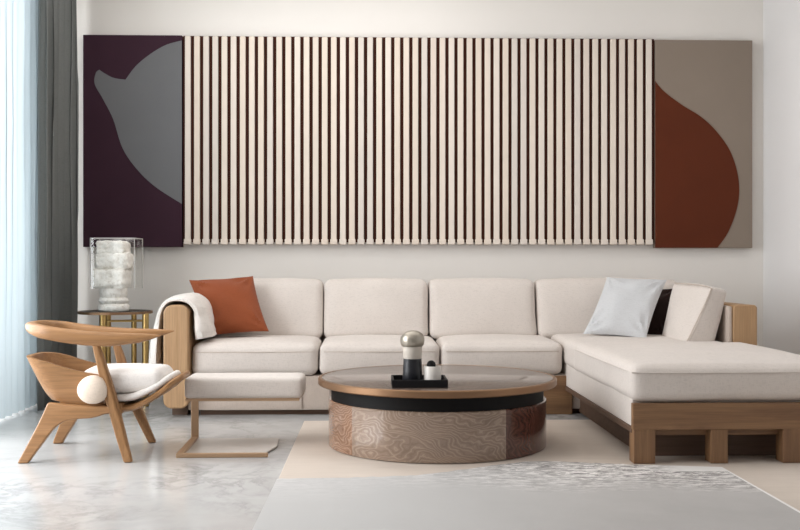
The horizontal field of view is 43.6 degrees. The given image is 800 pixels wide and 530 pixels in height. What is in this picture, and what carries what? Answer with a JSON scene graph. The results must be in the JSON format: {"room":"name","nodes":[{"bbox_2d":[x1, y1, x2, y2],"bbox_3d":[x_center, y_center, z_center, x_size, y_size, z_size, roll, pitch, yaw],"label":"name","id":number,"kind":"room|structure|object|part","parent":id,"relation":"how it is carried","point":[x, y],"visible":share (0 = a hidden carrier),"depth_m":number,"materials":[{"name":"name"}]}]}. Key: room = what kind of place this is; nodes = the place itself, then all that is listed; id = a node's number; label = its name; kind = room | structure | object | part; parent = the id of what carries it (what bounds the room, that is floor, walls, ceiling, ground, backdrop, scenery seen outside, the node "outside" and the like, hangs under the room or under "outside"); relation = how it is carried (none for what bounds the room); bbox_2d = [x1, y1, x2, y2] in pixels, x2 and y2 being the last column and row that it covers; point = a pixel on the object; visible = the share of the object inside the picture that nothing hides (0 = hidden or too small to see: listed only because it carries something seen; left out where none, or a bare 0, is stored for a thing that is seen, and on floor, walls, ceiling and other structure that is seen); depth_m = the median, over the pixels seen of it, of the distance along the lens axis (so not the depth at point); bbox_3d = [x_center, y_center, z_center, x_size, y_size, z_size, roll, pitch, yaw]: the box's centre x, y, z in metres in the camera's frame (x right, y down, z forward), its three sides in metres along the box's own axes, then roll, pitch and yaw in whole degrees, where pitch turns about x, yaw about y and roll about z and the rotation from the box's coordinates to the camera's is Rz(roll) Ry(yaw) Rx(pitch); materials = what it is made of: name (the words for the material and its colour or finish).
{"room":"living room","nodes":[
{"label":"living room","id":0,"kind":"room"},
{"bbox_2d":[0,392,589,529],"bbox_3d":[0.162,0.990,2.956,5.640,0.120,9.100,0,0,-2],"label":"floor","id":1,"kind":"structure","parent":0,"point":[81,482],"depth_m":4.46,"materials":[{"name":"stone"}]},
{"bbox_2d":[18,320,189,462],"bbox_3d":[-1.438,0.602,4.968,0.765,0.656,0.558,0,0,-2],"label":"lounge chair","id":2,"kind":"object","parent":1,"relation":"on","point":[84,389],"visible":1,"depth_m":4.76,"materials":[{"name":"brown wood"}]},
{"bbox_3d":[-1.568,0.792,4.731,0.447,0.276,0.088,0,0,-2],"label":"leg","id":3,"kind":"part","parent":2,"relation":"part of","materials":[{"name":"brown wood"}]},
{"bbox_3d":[-1.591,0.792,5.129,0.465,0.276,0.130,0,0,13],"label":"leg","id":4,"kind":"part","parent":2,"relation":"part of","materials":[{"name":"brown wood"}]},
{"bbox_3d":[-1.600,0.550,4.925,0.412,0.226,0.358,0,0,-2],"label":"backrest","id":5,"kind":"part","parent":2,"relation":"part of","materials":[{"name":"brown wood"}]},
{"bbox_3d":[-1.482,0.331,4.920,0.674,0.114,0.403,0,0,-2],"label":"arm rail","id":6,"kind":"part","parent":2,"relation":"part of","materials":[{"name":"brown wood"}]},
{"bbox_3d":[-1.361,0.645,4.746,0.212,0.569,0.065,0,0,15],"label":"leg","id":7,"kind":"part","parent":2,"relation":"part of","materials":[{"name":"brown wood"}]},
{"bbox_3d":[-1.351,0.687,4.937,0.040,0.050,0.330,0,0,-2],"label":"cross rail","id":8,"kind":"part","parent":2,"relation":"part of","materials":[{"name":"brown wood"}]},
{"bbox_2d":[84,363,173,392],"bbox_3d":[-1.342,0.557,4.945,0.401,0.136,0.315,0,0,-2],"label":"seat cushion","id":9,"kind":"object","parent":2,"relation":"on","point":[126,377],"depth_m":4.80,"materials":[{"name":"fabric"}]},
{"bbox_3d":[-1.362,0.645,5.152,0.245,0.569,0.094,0,0,-37],"label":"leg","id":10,"kind":"part","parent":2,"relation":"part of","materials":[{"name":"brown wood"}]},
{"bbox_2d":[77,309,152,406],"bbox_3d":[-1.897,0.618,6.666,0.484,0.624,0.484,0,0,-2],"label":"side table","id":11,"kind":"object","parent":1,"relation":"on","point":[104,317],"visible":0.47,"depth_m":6.57,"materials":[{"name":"gold glass"}]},
{"bbox_3d":[-1.944,0.624,6.545,0.048,0.611,0.048,0,0,-2],"label":"leg","id":12,"kind":"part","parent":11,"relation":"part of","materials":[{"name":"gold metal"}]},
{"bbox_3d":[-1.980,0.624,6.794,0.032,0.611,0.032,0,0,-2],"label":"leg","id":13,"kind":"part","parent":11,"relation":"part of","materials":[{"name":"gold metal"}]},
{"bbox_3d":[-1.897,0.313,6.666,0.468,0.012,0.468,0,0,-2],"label":"glass","id":14,"kind":"part","parent":11,"relation":"part of","materials":[{"name":"brown"}]},
{"bbox_2d":[90,238,142,311],"bbox_3d":[-1.891,0.063,6.666,0.299,0.485,0.235,0,0,-2],"label":"table lamp","id":15,"kind":"object","parent":11,"relation":"on","point":[114,260],"visible":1,"depth_m":6.57,"materials":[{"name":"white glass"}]},
{"bbox_3d":[-1.801,0.624,6.769,0.036,0.611,0.036,0,0,-2],"label":"leg","id":16,"kind":"part","parent":11,"relation":"part of","materials":[{"name":"gold metal"}]},
{"bbox_3d":[-1.678,0.624,6.593,0.044,0.611,0.044,0,0,-2],"label":"leg","id":17,"kind":"part","parent":11,"relation":"part of","materials":[{"name":"gold metal"}]},
{"bbox_2d":[176,373,305,457],"bbox_3d":[-0.797,0.751,5.082,0.605,0.358,0.512,0,0,-2],"label":"bench","id":18,"kind":"object","parent":1,"relation":"on","point":[198,386],"visible":1,"depth_m":5.10,"materials":[{"name":"beige fabric"}]},
{"bbox_3d":[-1.087,0.806,5.305,0.038,0.225,0.024,0,0,-2],"label":"post","id":19,"kind":"part","parent":18,"relation":"part of","materials":[{"name":"brown wood"}]},
{"bbox_3d":[-0.872,0.919,5.073,0.451,0.022,0.498,0,0,-2],"label":"frame","id":20,"kind":"part","parent":18,"relation":"part of","materials":[{"name":"beige metal"}]},
{"bbox_3d":[-0.844,0.923,5.080,0.438,0.006,0.463,0,0,-2],"label":"plate","id":21,"kind":"part","parent":18,"relation":"part of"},
{"bbox_3d":[-0.808,0.688,5.218,0.579,0.015,0.220,0,0,-2],"label":"frame","id":22,"kind":"part","parent":18,"relation":"part of","materials":[{"name":"brown wood"}]},
{"bbox_2d":[163,278,799,463],"bbox_3d":[0.359,0.509,5.910,3.588,0.843,2.646,0,0,-2],"label":"sectional sofa","id":23,"kind":"object","parent":1,"relation":"on","point":[658,395],"visible":0.78,"depth_m":6.17,"materials":[{"name":"beige fabric"}]},
{"bbox_2d":[149,292,216,362],"bbox_3d":[-1.362,0.439,6.437,0.404,0.523,0.677,0,0,-2],"label":"throw blanket","id":24,"kind":"object","parent":23,"relation":"on","point":[204,327],"visible":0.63,"depth_m":6.15,"materials":[{"name":"fabric"}]},
{"bbox_3d":[-1.379,0.559,6.582,0.154,0.632,1.000,0,0,-2],"label":"armrest","id":25,"kind":"part","parent":23,"relation":"part of","materials":[{"name":"brown wood"}]},
{"bbox_2d":[189,276,268,334],"bbox_3d":[-1.120,0.266,6.534,0.548,0.385,0.272,0,0,-2],"label":"throw pillow","id":26,"kind":"object","parent":23,"relation":"on","point":[234,302],"visible":0.84,"depth_m":6.47,"materials":[{"name":"orange fabric"}]},
{"bbox_2d":[192,335,322,374],"bbox_3d":[-0.907,0.584,6.541,0.779,0.246,0.794,0,0,-2],"label":"seat cushion","id":27,"kind":"object","parent":23,"relation":"on","point":[217,353],"depth_m":6.16,"materials":[{"name":"beige fabric"}]},
{"bbox_2d":[205,278,323,338],"bbox_3d":[-0.927,0.299,6.824,0.813,0.422,0.342,0,0,-2],"label":"cushion","id":28,"kind":"object","parent":23,"relation":"on","point":[288,306],"depth_m":6.71,"materials":[{"name":"beige fabric"}]},
{"bbox_2d":[324,278,428,336],"bbox_3d":[-0.164,0.298,6.848,0.708,0.422,0.339,0,0,-2],"label":"cushion","id":29,"kind":"object","parent":23,"relation":"on","point":[352,306],"depth_m":6.73,"materials":[{"name":"beige fabric"}]},
{"bbox_3d":[0.321,0.520,7.153,3.526,0.660,0.160,0,0,-2],"label":"frame","id":30,"kind":"part","parent":23,"relation":"part of","materials":[{"name":"beige fabric"}]},
{"bbox_2d":[319,335,439,373],"bbox_3d":[-0.137,0.584,6.564,0.753,0.244,0.796,0,0,-2],"label":"seat cushion","id":31,"kind":"object","parent":23,"relation":"on","point":[336,352],"depth_m":6.18,"materials":[{"name":"beige fabric"}]},
{"bbox_2d":[428,278,535,338],"bbox_3d":[0.557,0.299,6.870,0.732,0.423,0.338,0,0,-2],"label":"cushion","id":32,"kind":"object","parent":23,"relation":"on","point":[456,306],"depth_m":6.75,"materials":[{"name":"beige fabric"}]},
{"bbox_2d":[434,334,561,373],"bbox_3d":[0.624,0.583,6.587,0.764,0.244,0.795,0,0,-2],"label":"seat cushion","id":33,"kind":"object","parent":23,"relation":"on","point":[537,352],"depth_m":6.20,"materials":[{"name":"beige fabric"}]},
{"bbox_3d":[0.982,0.810,6.239,0.183,0.240,0.026,0,0,-2],"label":"panel","id":34,"kind":"part","parent":23,"relation":"part of","materials":[{"name":"brown wood"}]},
{"bbox_3d":[1.075,0.768,5.445,0.044,0.028,1.579,0,0,-2],"label":"rail","id":35,"kind":"part","parent":23,"relation":"part of","materials":[{"name":"brown wood"}]},
{"bbox_2d":[533,278,676,338],"bbox_3d":[1.424,0.300,6.896,0.997,0.424,0.336,0,0,-2],"label":"cushion","id":36,"kind":"object","parent":23,"relation":"on","point":[564,305],"depth_m":6.78,"materials":[{"name":"beige fabric"}]},
{"bbox_2d":[583,277,666,337],"bbox_3d":[1.462,0.272,6.486,0.480,0.383,0.349,0,0,22],"label":"throw pillow","id":37,"kind":"object","parent":23,"relation":"on","point":[625,307],"visible":1,"depth_m":6.41,"materials":[{"name":"grey fabric"}]},
{"bbox_2d":[550,333,717,367],"bbox_3d":[1.492,0.551,6.408,0.947,0.196,1.123,0,0,-2],"label":"cushion","id":38,"kind":"object","parent":23,"relation":"on","point":[570,343],"depth_m":6.15,"materials":[{"name":"beige fabric"}]},
{"bbox_3d":[1.130,0.839,4.663,0.100,0.160,0.085,0,0,-2],"label":"leg","id":39,"kind":"part","parent":23,"relation":"part of","materials":[{"name":"brown wood"}]},
{"bbox_2d":[647,289,671,334],"bbox_3d":[1.681,0.318,6.643,0.283,0.328,0.219,0,0,26],"label":"throw pillow","id":40,"kind":"object","parent":23,"relation":"on","point":[656,325],"visible":0.24,"depth_m":6.57,"materials":[{"name":"brown fabric"}]},
{"bbox_3d":[1.554,0.686,5.812,1.011,0.137,2.275,0,0,-2],"label":"panel","id":41,"kind":"part","parent":23,"relation":"part of","materials":[{"name":"beige fabric"}]},
{"bbox_2d":[575,342,799,401],"bbox_3d":[1.569,0.551,5.312,1.039,0.203,1.377,0,0,-2],"label":"cushion","id":42,"kind":"object","parent":23,"relation":"on","point":[620,371],"depth_m":4.67,"materials":[{"name":"beige fabric"}]},
{"bbox_2d":[662,282,725,340],"bbox_3d":[1.833,0.310,6.284,0.307,0.397,0.528,0,0,-2],"label":"cushion","id":43,"kind":"object","parent":23,"relation":"on","point":[694,310],"visible":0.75,"depth_m":6.10,"materials":[{"name":"beige fabric"}]},
{"bbox_3d":[1.589,0.701,4.651,1.027,0.122,0.038,0,0,-2],"label":"chaise frame","id":44,"kind":"part","parent":23,"relation":"part of","materials":[{"name":"brown wood"}]},
{"bbox_3d":[1.587,0.775,4.710,0.935,0.045,0.030,0,0,-2],"label":"rail","id":45,"kind":"part","parent":23,"relation":"part of","materials":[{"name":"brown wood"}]},
{"bbox_3d":[1.478,0.839,4.674,0.080,0.160,0.085,0,0,-2],"label":"leg","id":46,"kind":"part","parent":23,"relation":"part of","materials":[{"name":"brown wood"}]},
{"bbox_3d":[2.061,0.535,6.600,0.146,0.589,1.170,0,0,-2],"label":"armrest","id":47,"kind":"part","parent":23,"relation":"part of","materials":[{"name":"brown wood"}]},
{"bbox_3d":[1.823,0.839,4.684,0.094,0.160,0.085,0,0,-2],"label":"leg","id":48,"kind":"part","parent":23,"relation":"part of","materials":[{"name":"brown wood"}]},
{"bbox_2d":[278,420,799,510],"bbox_3d":[1.038,0.924,4.593,3.150,0.009,2.720,0,0,-2],"label":"rug","id":49,"kind":"object","parent":1,"relation":"on","point":[311,455],"visible":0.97,"depth_m":4.71,"materials":[{"name":"beige fabric"}]},
{"bbox_2d":[318,364,556,463],"bbox_3d":[0.191,0.747,5.173,1.226,0.345,1.226,0,0,-2],"label":"coffee table","id":50,"kind":"object","parent":49,"relation":"on","point":[484,413],"visible":0.97,"depth_m":4.70,"materials":[{"name":"brown wood"}]},
{"bbox_3d":[-0.308,0.799,5.111,0.112,0.239,0.627,0,0,-7],"label":"drum panel","id":51,"kind":"part","parent":50,"relation":"part of","materials":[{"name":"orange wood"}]},
{"bbox_2d":[391,375,447,387],"bbox_3d":[0.090,0.556,4.790,0.262,0.036,0.230,0,0,-2],"label":"serving tray","id":52,"kind":"object","parent":50,"relation":"on","point":[396,380],"visible":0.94,"depth_m":4.68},
{"bbox_2d":[400,330,424,379],"bbox_3d":[0.059,0.438,4.804,0.117,0.248,0.122,0,0,-2],"label":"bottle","id":53,"kind":"object","parent":52,"relation":"on","point":[412,341],"visible":0.88,"depth_m":4.76,"materials":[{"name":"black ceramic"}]},
{"bbox_3d":[0.059,0.352,4.804,0.117,0.076,0.122,0,0,-2],"label":"domed lid","id":54,"kind":"part","parent":53,"relation":"part of","materials":[{"name":"grey metal"}]},
{"bbox_2d":[424,360,440,379],"bbox_3d":[0.156,0.509,4.787,0.084,0.106,0.084,0,0,-2],"label":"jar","id":55,"kind":"object","parent":52,"relation":"on","point":[432,371],"visible":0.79,"depth_m":4.75,"materials":[{"name":"white ceramic"}]},
{"bbox_3d":[0.150,0.474,4.787,0.044,0.036,0.044,0,0,-2],"label":"knob","id":56,"kind":"part","parent":55,"relation":"part of","materials":[{"name":"black paint"}]},
{"bbox_3d":[0.126,0.799,4.694,0.736,0.239,0.153,0,0,8],"label":"drum panel","id":57,"kind":"part","parent":50,"relation":"part of","materials":[{"name":"brown wood"}]},
{"bbox_3d":[0.655,0.799,5.065,0.168,0.239,0.771,0,0,13],"label":"drum panel","id":58,"kind":"part","parent":50,"relation":"part of","materials":[{"name":"brown wood"}]},
{"bbox_2d":[252,461,799,529],"bbox_3d":[0.490,0.917,3.435,2.025,0.006,2.438,0,0,-2],"label":"rug","id":59,"kind":"object","parent":49,"relation":"on","point":[527,495],"visible":1,"depth_m":3.88,"materials":[{"name":"grey fabric"}]},
{"bbox_2d":[76,0,762,362],"bbox_3d":[0.027,-0.645,7.429,5.640,3.150,0.150,0,0,-2],"label":"wall","id":60,"kind":"structure","parent":0,"point":[167,271],"depth_m":7.36,"materials":[{"name":"paint"}]},
{"bbox_2d":[83,35,182,246],"bbox_3d":[-1.936,-0.897,7.262,0.711,1.534,0.062,0,0,-2],"label":"canvas art","id":61,"kind":"object","parent":60,"relation":"attached to","point":[133,84],"visible":0.99,"depth_m":7.23,"materials":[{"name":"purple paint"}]},
{"bbox_2d":[183,36,653,244],"bbox_3d":[0.148,-0.906,7.315,3.444,1.514,0.082,0,0,-2],"label":"art panel","id":62,"kind":"object","parent":60,"relation":"attached to","point":[288,140],"visible":1,"depth_m":7.29,"materials":[{"name":"beige wood"}]},
{"bbox_2d":[653,40,751,247],"bbox_3d":[2.235,-0.891,7.387,0.725,1.531,0.062,0,0,-2],"label":"canvas art","id":63,"kind":"object","parent":60,"relation":"attached to","point":[703,88],"visible":1,"depth_m":7.36,"materials":[{"name":"orange paint"}]},
{"bbox_2d":[763,0,799,354],"bbox_3d":[2.908,-0.645,2.963,0.150,3.150,8.950,0,0,-2],"label":"wall","id":64,"kind":"structure","parent":0,"point":[781,18],"depth_m":7.10,"materials":[{"name":"paint"}]},
{"bbox_3d":[0.162,-2.270,2.956,5.640,0.100,9.100,0,0,-2],"label":"ceiling","id":65,"kind":"structure","parent":0,"visible":0},
{"bbox_3d":[-2.287,-2.188,5.034,0.230,0.065,4.200,0,0,-2],"label":"trim","id":66,"kind":"structure","parent":65,"relation":"attached to","visible":0},
{"bbox_2d":[0,0,38,418],"bbox_3d":[-2.381,-0.618,6.011,0.071,3.065,1.459,0,0,-2],"label":"sheer curtain","id":67,"kind":"object","parent":66,"relation":"hanging from","point":[18,18],"visible":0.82,"depth_m":6.27,"materials":[{"name":"white fabric"}]},
{"bbox_2d":[37,0,78,410],"bbox_3d":[-2.291,-0.616,6.707,0.094,3.069,0.826,0,0,-2],"label":"curtain","id":68,"kind":"object","parent":66,"relation":"hanging from","point":[58,84],"visible":0.85,"depth_m":6.61,"materials":[{"name":"fabric"}]}
]}

